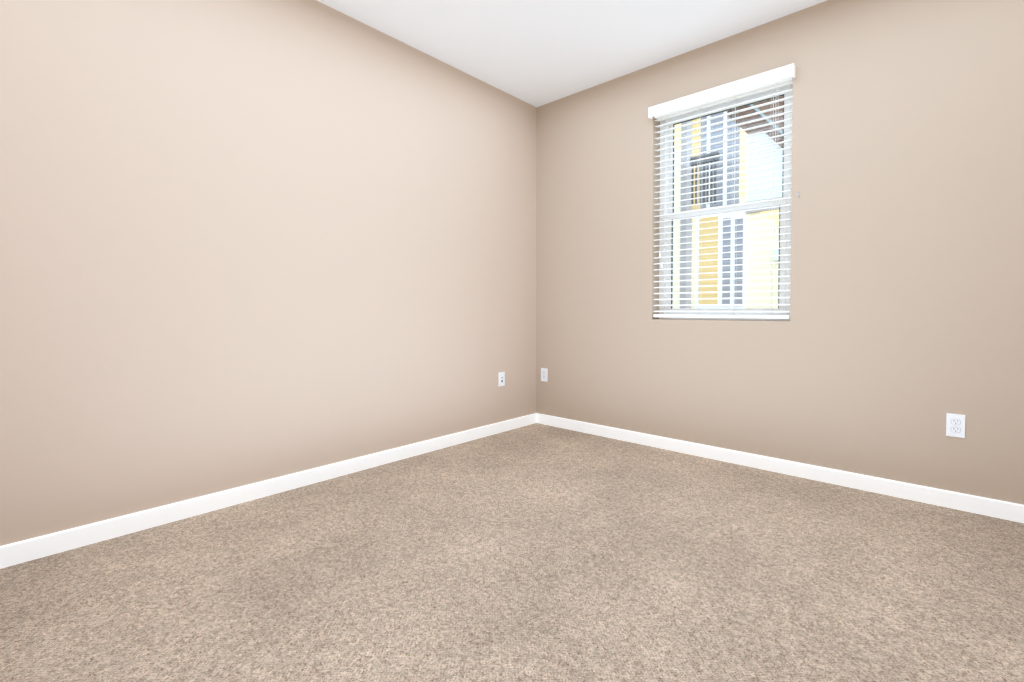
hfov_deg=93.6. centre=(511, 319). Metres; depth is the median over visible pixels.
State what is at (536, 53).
ceiling
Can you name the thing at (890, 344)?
wall
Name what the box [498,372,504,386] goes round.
outlet plate
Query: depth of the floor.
1.74 m
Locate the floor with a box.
[0,423,1023,681]
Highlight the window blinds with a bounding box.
[648,63,795,318]
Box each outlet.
[541,368,547,381]
[946,413,965,437]
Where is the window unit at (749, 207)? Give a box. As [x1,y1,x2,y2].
[659,84,792,320]
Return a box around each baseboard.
[0,413,535,568]
[536,413,1023,522]
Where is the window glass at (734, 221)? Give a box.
[673,96,782,307]
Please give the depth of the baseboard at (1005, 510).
2.78 m
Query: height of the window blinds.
1.492 m
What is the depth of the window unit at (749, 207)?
3.23 m
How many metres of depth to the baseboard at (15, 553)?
2.38 m
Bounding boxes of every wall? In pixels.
[0,0,536,545]
[536,0,1023,504]
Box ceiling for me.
[317,0,826,106]
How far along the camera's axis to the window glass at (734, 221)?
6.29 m
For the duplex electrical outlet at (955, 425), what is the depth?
2.38 m
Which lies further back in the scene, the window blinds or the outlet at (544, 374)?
the outlet at (544, 374)
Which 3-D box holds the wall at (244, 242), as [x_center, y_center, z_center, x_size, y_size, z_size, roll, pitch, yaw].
[-1.210,-0.438,2.748,0.150,2.740,4.050,1,2,42]

